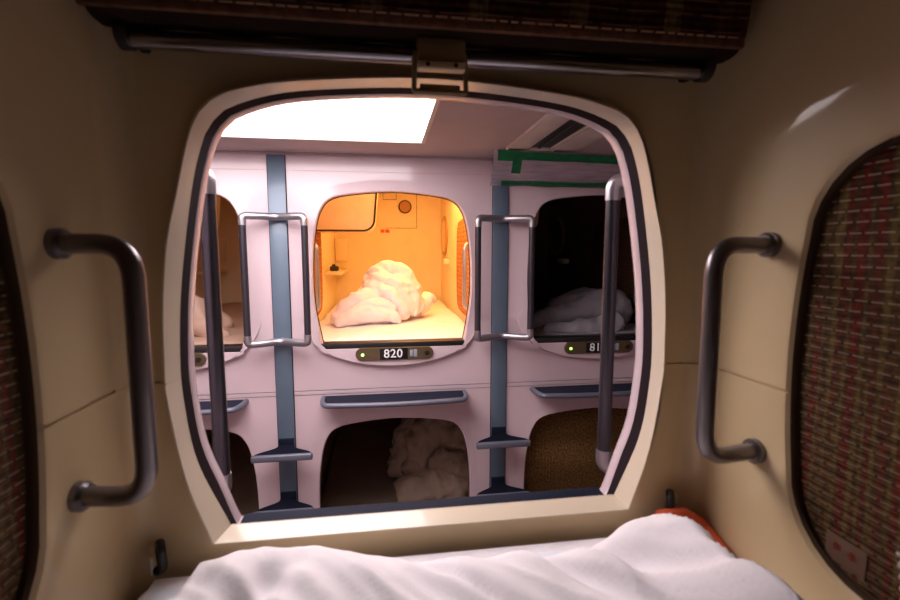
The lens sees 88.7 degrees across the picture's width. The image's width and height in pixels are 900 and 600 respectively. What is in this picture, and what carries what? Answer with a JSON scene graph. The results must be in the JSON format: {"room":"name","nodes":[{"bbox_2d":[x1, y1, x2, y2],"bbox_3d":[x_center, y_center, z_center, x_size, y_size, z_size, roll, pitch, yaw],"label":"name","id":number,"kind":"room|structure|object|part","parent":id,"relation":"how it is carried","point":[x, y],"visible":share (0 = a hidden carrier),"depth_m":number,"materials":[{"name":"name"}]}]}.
{"room":"hotel room","nodes":[
{"label":"hotel room","id":0,"kind":"room"},
{"bbox_2d":[0,0,131,599],"bbox_3d":[-0.371,0.093,-0.302,0.012,1.200,1.989,-1,6,-8],"label":"wall","id":1,"kind":"structure","parent":0,"point":[49,169],"depth_m":0.58,"materials":[{"name":"beige plastic"}]},
{"bbox_2d":[0,199,39,599],"bbox_3d":[-0.434,0.146,0.085,0.018,0.602,0.922,-1,6,-8],"label":"panel","id":2,"kind":"object","parent":1,"relation":"attached to","point":[19,464],"visible":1,"depth_m":0.53,"materials":[{"name":"fabric"}]},
{"bbox_2d":[43,228,158,512],"bbox_3d":[-0.434,0.094,0.586,0.116,0.369,0.042,0,6,1],"label":"grab bar","id":3,"kind":"object","parent":1,"relation":"attached to","point":[59,243],"visible":1,"depth_m":0.57,"materials":[{"name":"metal"}]},
{"bbox_2d":[148,539,167,575],"bbox_3d":[-0.476,0.413,0.747,0.026,0.056,0.058,-5,8,-38],"label":"hook","id":4,"kind":"object","parent":1,"relation":"attached to","point":[157,548],"visible":1,"depth_m":0.73,"materials":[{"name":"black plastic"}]},
{"bbox_2d":[85,8,735,599],"bbox_3d":[-0.015,-0.023,0.768,0.995,1.200,0.044,-1,6,-8],"label":"wall","id":5,"kind":"structure","parent":0,"point":[145,105],"depth_m":0.78,"materials":[{"name":"beige plastic"}]},
{"bbox_2d":[75,0,751,63],"bbox_3d":[-0.012,-0.474,0.670,0.934,0.190,0.101,-1,6,-8],"label":"rolled blind","id":6,"kind":"object","parent":5,"relation":"attached to","point":[687,31],"visible":1,"depth_m":0.66,"materials":[{"name":"fabric"}]},
{"bbox_2d":[111,19,716,82],"bbox_3d":[-0.019,-0.376,0.720,0.885,0.042,0.096,-1,6,-8],"label":"rod","id":7,"kind":"object","parent":6,"relation":"attached to","point":[128,38],"visible":0.91,"depth_m":0.67,"materials":[{"name":"metal"}]},
{"bbox_2d":[161,76,666,544],"bbox_3d":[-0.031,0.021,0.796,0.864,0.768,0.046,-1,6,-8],"label":"trim","id":8,"kind":"structure","parent":5,"relation":"attached to","point":[216,524],"depth_m":0.79,"materials":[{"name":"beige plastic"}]},
{"bbox_2d":[412,37,467,96],"bbox_3d":[-0.015,-0.344,0.689,0.086,0.076,0.050,-1,6,-8],"label":"latch","id":9,"kind":"object","parent":5,"relation":"attached to","point":[435,55],"visible":0.99,"depth_m":0.67,"materials":[{"name":"brown metal"}]},
{"bbox_3d":[-0.013,-0.342,0.675,0.070,0.010,0.018,-1,6,-8],"label":"latch plate","id":10,"kind":"part","parent":9,"relation":"part of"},
{"bbox_2d":[665,489,678,507],"bbox_3d":[0.420,0.383,0.871,0.026,0.056,0.058,2,7,22],"label":"hook","id":11,"kind":"object","parent":5,"relation":"attached to","point":[671,497],"visible":0.65,"depth_m":0.85,"materials":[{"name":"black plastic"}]},
{"bbox_2d":[216,100,615,157],"bbox_3d":[-0.221,-0.622,1.501,6.000,0.030,1.430,-1,6,-8],"label":"ceiling","id":12,"kind":"structure","parent":0,"point":[458,129],"depth_m":1.90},
{"bbox_2d":[221,99,440,143],"bbox_3d":[-0.644,-0.591,1.322,1.230,0.016,1.010,-1,6,-8],"label":"recessed light","id":13,"kind":"object","parent":12,"relation":"in","point":[354,120],"visible":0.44,"depth_m":1.61,"materials":[{"name":"white plastic"}]},
{"bbox_2d":[215,150,492,160],"bbox_3d":[-0.313,-0.673,2.155,6.000,0.010,0.006,-1,6,-8],"label":"trim","id":14,"kind":"structure","parent":12,"relation":"attached to","point":[216,151],"depth_m":2.13,"materials":[{"name":"white plastic"}]},
{"bbox_2d":[506,113,603,151],"bbox_3d":[0.453,-0.613,1.613,0.315,0.012,0.800,-1,6,-8],"label":"ceiling vent","id":15,"kind":"object","parent":12,"relation":"in","point":[551,132],"visible":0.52,"depth_m":1.76,"materials":[{"name":"white plastic"}]},
{"bbox_3d":[0.431,-0.611,1.613,0.012,0.005,0.725,-1,6,-8],"label":"slot blade","id":16,"kind":"part","parent":15,"relation":"part of","materials":[{"name":"black plastic"}]},
{"bbox_2d":[490,149,620,188],"bbox_3d":[0.687,-0.610,2.179,1.035,0.132,0.223,-1,6,-8],"label":"hanging sign","id":17,"kind":"object","parent":12,"relation":"attached to","point":[508,165],"visible":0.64,"depth_m":2.14,"materials":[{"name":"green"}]},
{"bbox_2d":[261,75,663,445],"bbox_3d":[-0.122,0.657,0.942,6.000,2.391,0.012,-1,6,-8],"label":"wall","id":18,"kind":"structure","parent":0,"point":[351,75],"depth_m":0.86,"materials":[{"name":"white plastic"}]},
{"bbox_2d":[200,170,231,490],"bbox_3d":[-0.598,0.084,0.867,0.296,0.689,0.121,-1,6,-8],"label":"grab rail","id":19,"kind":"object","parent":18,"relation":"attached to","point":[210,265],"visible":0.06,"depth_m":0.92,"materials":[{"name":"silver metal"}]},
{"bbox_2d":[188,94,642,523],"bbox_3d":[-0.037,0.021,0.861,0.861,0.782,0.036,-1,6,-8],"label":"trim","id":20,"kind":"structure","parent":18,"relation":"attached to","point":[624,435],"depth_m":0.83,"materials":[{"name":"white plastic"}]},
{"bbox_2d":[240,487,603,522],"bbox_3d":[-0.036,0.406,0.893,0.704,0.014,0.050,-1,6,-8],"label":"trim","id":21,"kind":"structure","parent":18,"relation":"attached to","point":[592,491],"depth_m":0.89,"materials":[{"name":"blue rubber"}]},
{"bbox_2d":[596,173,623,472],"bbox_3d":[0.495,0.068,1.021,0.296,0.689,0.121,-1,6,-8],"label":"grab rail","id":22,"kind":"object","parent":18,"relation":"attached to","point":[614,186],"visible":0.21,"depth_m":1.03,"materials":[{"name":"silver smoked steel"}]},
{"bbox_2d":[706,0,899,599],"bbox_3d":[0.626,0.078,-0.162,0.012,1.200,1.989,-1,6,-8],"label":"wall","id":23,"kind":"structure","parent":0,"point":[816,88],"depth_m":0.69,"materials":[{"name":"beige plastic"}]},
{"bbox_2d":[696,232,781,463],"bbox_3d":[0.434,0.081,0.709,0.128,0.369,0.042,-2,6,-16],"label":"grab bar","id":24,"kind":"object","parent":23,"relation":"attached to","point":[767,244],"visible":1,"depth_m":0.68,"materials":[{"name":"metal"}]},
{"bbox_2d":[790,135,899,599],"bbox_3d":[0.581,0.130,0.228,0.018,0.602,0.922,-1,6,-8],"label":"panel","id":25,"kind":"object","parent":23,"relation":"attached to","point":[845,404],"visible":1,"depth_m":0.60,"materials":[{"name":"fabric"}]},
{"bbox_2d":[825,529,867,580],"bbox_3d":[0.531,0.342,0.618,0.002,0.037,0.055,-1,6,-8],"label":"sticker","id":26,"kind":"object","parent":25,"relation":"attached to","point":[841,551],"visible":1,"depth_m":0.61,"materials":[{"name":"white paper"}]},
{"bbox_2d":[896,552,899,589],"bbox_3d":[0.536,0.352,0.467,0.019,0.100,0.156,-1,6,-8],"label":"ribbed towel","id":27,"kind":"object","parent":25,"relation":"hanging from","point":[897,553],"visible":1,"depth_m":0.54,"materials":[{"name":"white fabric"}]},
{"bbox_3d":[0.124,0.689,-0.141,1.055,0.020,2.080,-1,6,-8],"label":"floor","id":28,"kind":"structure","parent":0,"visible":0},
{"bbox_2d":[138,550,568,599],"bbox_3d":[0.123,0.610,-0.145,0.971,0.138,1.950,-1,6,-8],"label":"mattress","id":29,"kind":"object","parent":28,"relation":"on","point":[171,593],"visible":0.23,"depth_m":0.71,"materials":[{"name":"white fabric"}]},
{"bbox_2d":[141,513,803,599],"bbox_3d":[0.081,0.439,0.206,0.945,0.128,1.190,-1,6,-8],"label":"duvet","id":30,"kind":"object","parent":29,"relation":"on","point":[663,556],"visible":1,"depth_m":0.66,"materials":[{"name":"white fabric"}]},
{"bbox_2d":[654,506,735,556],"bbox_3d":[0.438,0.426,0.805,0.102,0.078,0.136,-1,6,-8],"label":"blanket","id":31,"kind":"object","parent":29,"relation":"on","point":[682,511],"visible":0.29,"depth_m":0.83,"materials":[{"name":"orange fabric"}]},
{"bbox_3d":[-0.220,1.781,1.757,6.000,0.020,1.380,-1,6,-8],"label":"floor","id":32,"kind":"structure","parent":0,"visible":0},
{"bbox_2d":[199,396,279,508],"bbox_3d":[-1.456,0.840,3.209,1.050,1.216,2.106,-1,6,-8],"label":"capsule","id":33,"kind":"object","parent":32,"relation":"on","point":[256,423],"visible":0.12,"depth_m":2.22,"materials":[{"name":"white plastic"}]},
{"bbox_2d":[199,399,248,414],"bbox_3d":[-1.301,0.495,2.064,0.715,0.025,0.158,-1,6,-8],"label":"tray","id":34,"kind":"object","parent":33,"relation":"attached to","point":[233,406],"visible":0.23,"depth_m":2.10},
{"bbox_2d":[209,432,258,515],"bbox_3d":[-1.458,1.265,3.267,0.940,0.108,1.950,-1,6,-8],"label":"blind","id":35,"kind":"object","parent":33,"relation":"in","point":[244,491],"visible":0.05,"depth_m":3.20,"materials":[{"name":"beige fabric"}]},
{"bbox_2d":[194,153,275,394],"bbox_3d":[-1.455,-0.271,3.078,1.050,1.226,2.126,-1,6,-8],"label":"capsule","id":36,"kind":"object","parent":33,"relation":"on","point":[241,179],"visible":0.22,"depth_m":2.15,"materials":[{"name":"white plastic"}]},
{"bbox_3d":[-1.308,0.275,2.095,0.376,0.062,0.017,-1,6,-8],"label":"number plate","id":37,"kind":"part","parent":36,"relation":"part of","materials":[{"name":"green metal"}]},
{"bbox_2d":[194,302,243,344],"bbox_3d":[-1.458,0.162,3.147,0.940,0.107,1.950,-1,6,-8],"label":"mattress","id":38,"kind":"object","parent":36,"relation":"in","point":[234,310],"visible":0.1,"depth_m":2.65,"materials":[{"name":"fabric"}]},
{"bbox_2d":[194,295,233,337],"bbox_3d":[-1.485,0.111,2.583,0.575,0.356,0.482,-1,6,-8],"label":"duvet","id":39,"kind":"object","parent":38,"relation":"on","point":[199,308],"visible":0.2,"depth_m":2.41,"materials":[{"name":"fabric"}]},
{"bbox_3d":[-2.027,-0.439,4.037,0.110,0.200,0.030,-1,6,-8],"label":"console panel","id":40,"kind":"part","parent":36,"relation":"part of","materials":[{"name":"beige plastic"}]},
{"bbox_2d":[266,154,297,500],"bbox_3d":[-0.791,0.524,2.216,0.083,2.379,0.016,-1,6,-8],"label":"support post","id":41,"kind":"object","parent":32,"relation":"on","point":[275,164],"visible":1,"depth_m":2.16,"materials":[{"name":"blue metal"}]},
{"bbox_2d":[238,212,311,348],"bbox_3d":[-0.785,-0.090,2.101,0.296,0.609,0.129,-1,6,-8],"label":"grab rail","id":42,"kind":"object","parent":41,"relation":"attached to","point":[242,217],"visible":1,"depth_m":2.05,"materials":[{"name":"silver metal"}]},
{"bbox_2d":[250,438,312,462],"bbox_3d":[-0.782,0.707,2.169,0.274,0.064,0.122,-1,6,-8],"label":"step","id":43,"kind":"structure","parent":41,"relation":"attached to","point":[286,450],"depth_m":2.13,"materials":[{"name":"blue metal"}]},
{"bbox_2d":[254,491,313,512],"bbox_3d":[-0.782,0.975,2.198,0.274,0.064,0.122,-1,6,-8],"label":"step","id":44,"kind":"structure","parent":41,"relation":"attached to","point":[288,501],"depth_m":2.19,"materials":[{"name":"blue metal"}]},
{"bbox_2d":[294,387,489,507],"bbox_3d":[-0.417,0.825,3.355,1.050,1.216,2.106,-1,6,-8],"label":"capsule","id":45,"kind":"object","parent":32,"relation":"on","point":[317,427],"visible":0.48,"depth_m":2.30,"materials":[{"name":"white plastic"}]},
{"bbox_2d":[321,418,401,507],"bbox_3d":[-0.418,1.249,3.413,0.940,0.106,1.950,-1,6,-8],"label":"sleeping capsule interior","id":46,"kind":"object","parent":45,"relation":"in","point":[357,473],"visible":0.27,"depth_m":3.35,"materials":[{"name":"beige fabric"}]},
{"bbox_2d":[387,418,467,501],"bbox_3d":[-0.125,0.997,2.907,0.549,0.622,0.546,-1,6,-8],"label":"duvet","id":47,"kind":"object","parent":46,"relation":"on","point":[428,457],"visible":0.72,"depth_m":2.82,"materials":[{"name":"beige fabric"}]},
{"bbox_2d":[285,155,492,390],"bbox_3d":[-0.415,-0.287,3.225,1.050,1.226,2.126,-1,6,-8],"label":"capsule","id":48,"kind":"object","parent":45,"relation":"on","point":[361,213],"visible":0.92,"depth_m":2.28,"materials":[{"name":"white plastic"}]},
{"bbox_3d":[-0.759,-0.122,2.509,0.100,0.394,0.025,1,6,5],"label":"hand rail","id":49,"kind":"part","parent":48,"relation":"part of","materials":[{"name":"silver metal"}]},
{"bbox_3d":[-0.859,-0.204,2.893,0.008,0.644,0.764,-1,6,-8],"label":"woven panel","id":50,"kind":"part","parent":48,"relation":"part of","materials":[{"name":"orange fabric"}]},
{"bbox_2d":[330,264,338,270],"bbox_3d":[-0.910,-0.254,3.622,0.065,0.053,0.080,-1,6,-8],"label":"alarm clock","id":51,"kind":"object","parent":48,"relation":"on","point":[333,267],"visible":0.98,"depth_m":3.59,"materials":[{"name":"black plastic"}]},
{"bbox_3d":[-0.987,-0.455,4.184,0.110,0.200,0.030,-1,6,-8],"label":"console panel","id":52,"kind":"part","parent":48,"relation":"part of","materials":[{"name":"beige plastic"}]},
{"bbox_2d":[320,300,464,340],"bbox_3d":[-0.418,0.147,3.294,0.940,0.107,1.950,-1,6,-8],"label":"mattress","id":53,"kind":"object","parent":48,"relation":"in","point":[439,321],"visible":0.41,"depth_m":2.67,"materials":[{"name":"white fabric"}]},
{"bbox_2d":[330,260,436,327],"bbox_3d":[-0.413,-0.034,2.991,0.400,0.449,0.743,3,7,27],"label":"duvet","id":54,"kind":"object","parent":53,"relation":"on","point":[390,292],"visible":0.95,"depth_m":2.85,"materials":[{"name":"white fabric"}]},
{"bbox_3d":[-0.269,0.260,2.241,0.376,0.062,0.017,-1,6,-8],"label":"number plate","id":55,"kind":"part","parent":48,"relation":"part of","materials":[{"name":"green metal"}]},
{"bbox_2d":[400,201,410,211],"bbox_3d":[-0.412,-0.856,4.218,0.100,0.100,0.006,-1,6,-8],"label":"speaker grille","id":56,"kind":"object","parent":48,"relation":"attached to","point":[405,206],"depth_m":4.22,"materials":[{"name":"brown plastic"}]},
{"bbox_2d":[441,219,444,251],"bbox_3d":[-0.059,-0.572,4.110,0.001,0.301,0.310,-1,6,-8],"label":"mirror glass","id":57,"kind":"object","parent":48,"relation":"attached to","point":[443,223],"depth_m":4.11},
{"bbox_2d":[441,216,447,255],"bbox_3d":[-0.052,-0.572,4.111,0.016,0.350,0.360,-1,6,-8],"label":"mirror","id":58,"kind":"object","parent":48,"relation":"attached to","point":[444,219],"depth_m":4.04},
{"bbox_3d":[0.105,-0.218,3.029,0.008,0.644,0.764,-1,6,-8],"label":"woven panel","id":59,"kind":"part","parent":48,"relation":"part of","materials":[{"name":"orange fabric"}]},
{"bbox_3d":[0.117,-0.135,2.632,0.100,0.394,0.025,-2,7,-21],"label":"hand rail","id":60,"kind":"part","parent":48,"relation":"part of","materials":[{"name":"silver metal"}]},
{"bbox_2d":[320,389,467,408],"bbox_3d":[-0.261,0.479,2.211,0.715,0.025,0.158,-1,6,-8],"label":"tray","id":61,"kind":"object","parent":45,"relation":"attached to","point":[457,396],"visible":1,"depth_m":2.19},
{"bbox_2d":[198,377,632,398],"bbox_3d":[-0.274,0.443,2.295,3.150,0.018,0.019,-1,6,-8],"label":"trim","id":62,"kind":"structure","parent":45,"relation":"attached to","point":[359,390],"depth_m":2.30,"materials":[{"name":"white plastic"}]},
{"bbox_2d":[489,179,508,487],"bbox_3d":[0.248,0.508,2.362,0.083,2.379,0.016,-1,6,-8],"label":"support post","id":63,"kind":"object","parent":32,"relation":"on","point":[500,194],"visible":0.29,"depth_m":2.31,"materials":[{"name":"blue metal"}]},
{"bbox_2d":[476,476,528,495],"bbox_3d":[0.258,0.959,2.344,0.274,0.064,0.122,-1,6,-8],"label":"step","id":64,"kind":"structure","parent":63,"relation":"attached to","point":[498,485],"depth_m":2.34,"materials":[{"name":"blue metal"}]},
{"bbox_2d":[476,426,530,449],"bbox_3d":[0.258,0.691,2.315,0.274,0.064,0.122,-1,6,-8],"label":"step","id":65,"kind":"structure","parent":63,"relation":"attached to","point":[499,438],"depth_m":2.27,"materials":[{"name":"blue metal"}]},
{"bbox_2d":[474,214,535,341],"bbox_3d":[0.255,-0.106,2.247,0.296,0.609,0.129,-1,6,-8],"label":"grab rail","id":66,"kind":"object","parent":63,"relation":"attached to","point":[479,219],"visible":0.99,"depth_m":2.19,"materials":[{"name":"silver metal"}]},
{"bbox_2d":[505,381,631,488],"bbox_3d":[0.623,0.809,3.502,1.050,1.216,2.106,-1,6,-8],"label":"capsule","id":67,"kind":"object","parent":32,"relation":"on","point":[524,408],"visible":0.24,"depth_m":2.41,"materials":[{"name":"white plastic"}]},
{"bbox_2d":[507,163,635,381],"bbox_3d":[0.624,-0.303,3.371,1.050,1.226,2.126,-1,6,-8],"label":"capsule","id":68,"kind":"object","parent":67,"relation":"on","point":[570,222],"visible":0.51,"depth_m":2.42,"materials":[{"name":"white plastic"}]},
{"bbox_2d":[550,220,561,252],"bbox_3d":[0.980,-0.588,4.256,0.001,0.301,0.310,-1,6,-8],"label":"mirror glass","id":69,"kind":"object","parent":68,"relation":"attached to","point":[556,230],"depth_m":4.25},
{"bbox_2d":[549,217,564,254],"bbox_3d":[0.987,-0.588,4.257,0.016,0.350,0.360,-1,6,-8],"label":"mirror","id":70,"kind":"object","parent":68,"relation":"attached to","point":[556,224],"depth_m":4.23,"materials":[{"name":"black mirror"}]},
{"bbox_2d":[533,298,635,335],"bbox_3d":[0.621,0.131,3.440,0.940,0.106,1.950,-1,6,-8],"label":"mattress","id":71,"kind":"object","parent":68,"relation":"in","point":[539,303],"visible":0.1,"depth_m":2.62,"materials":[{"name":"grey fabric"}]},
{"bbox_2d":[533,287,633,332],"bbox_3d":[0.770,0.070,2.829,0.704,0.280,0.555,-1,6,-8],"label":"duvet","id":72,"kind":"object","parent":71,"relation":"on","point":[579,309],"visible":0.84,"depth_m":2.74,"materials":[{"name":"grey fabric"}]},
{"bbox_3d":[0.771,0.244,2.387,0.376,0.062,0.017,-1,6,-8],"label":"number plate","id":73,"kind":"part","parent":68,"relation":"part of","materials":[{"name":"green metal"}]},
{"bbox_3d":[1.145,-0.234,3.175,0.008,0.644,0.764,-1,6,-8],"label":"woven panel","id":74,"kind":"part","parent":68,"relation":"part of","materials":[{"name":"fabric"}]},
{"bbox_2d":[524,408,627,491],"bbox_3d":[0.757,0.948,2.562,0.860,0.880,0.040,-1,6,-8],"label":"slat blind","id":75,"kind":"object","parent":67,"relation":"attached to","point":[561,455],"visible":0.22,"depth_m":2.52,"materials":[{"name":"brown wood"}]},
{"bbox_2d":[530,383,631,397],"bbox_3d":[0.779,0.463,2.357,0.715,0.025,0.158,-1,6,-8],"label":"step","id":76,"kind":"structure","parent":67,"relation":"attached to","point":[620,389],"depth_m":2.31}
]}

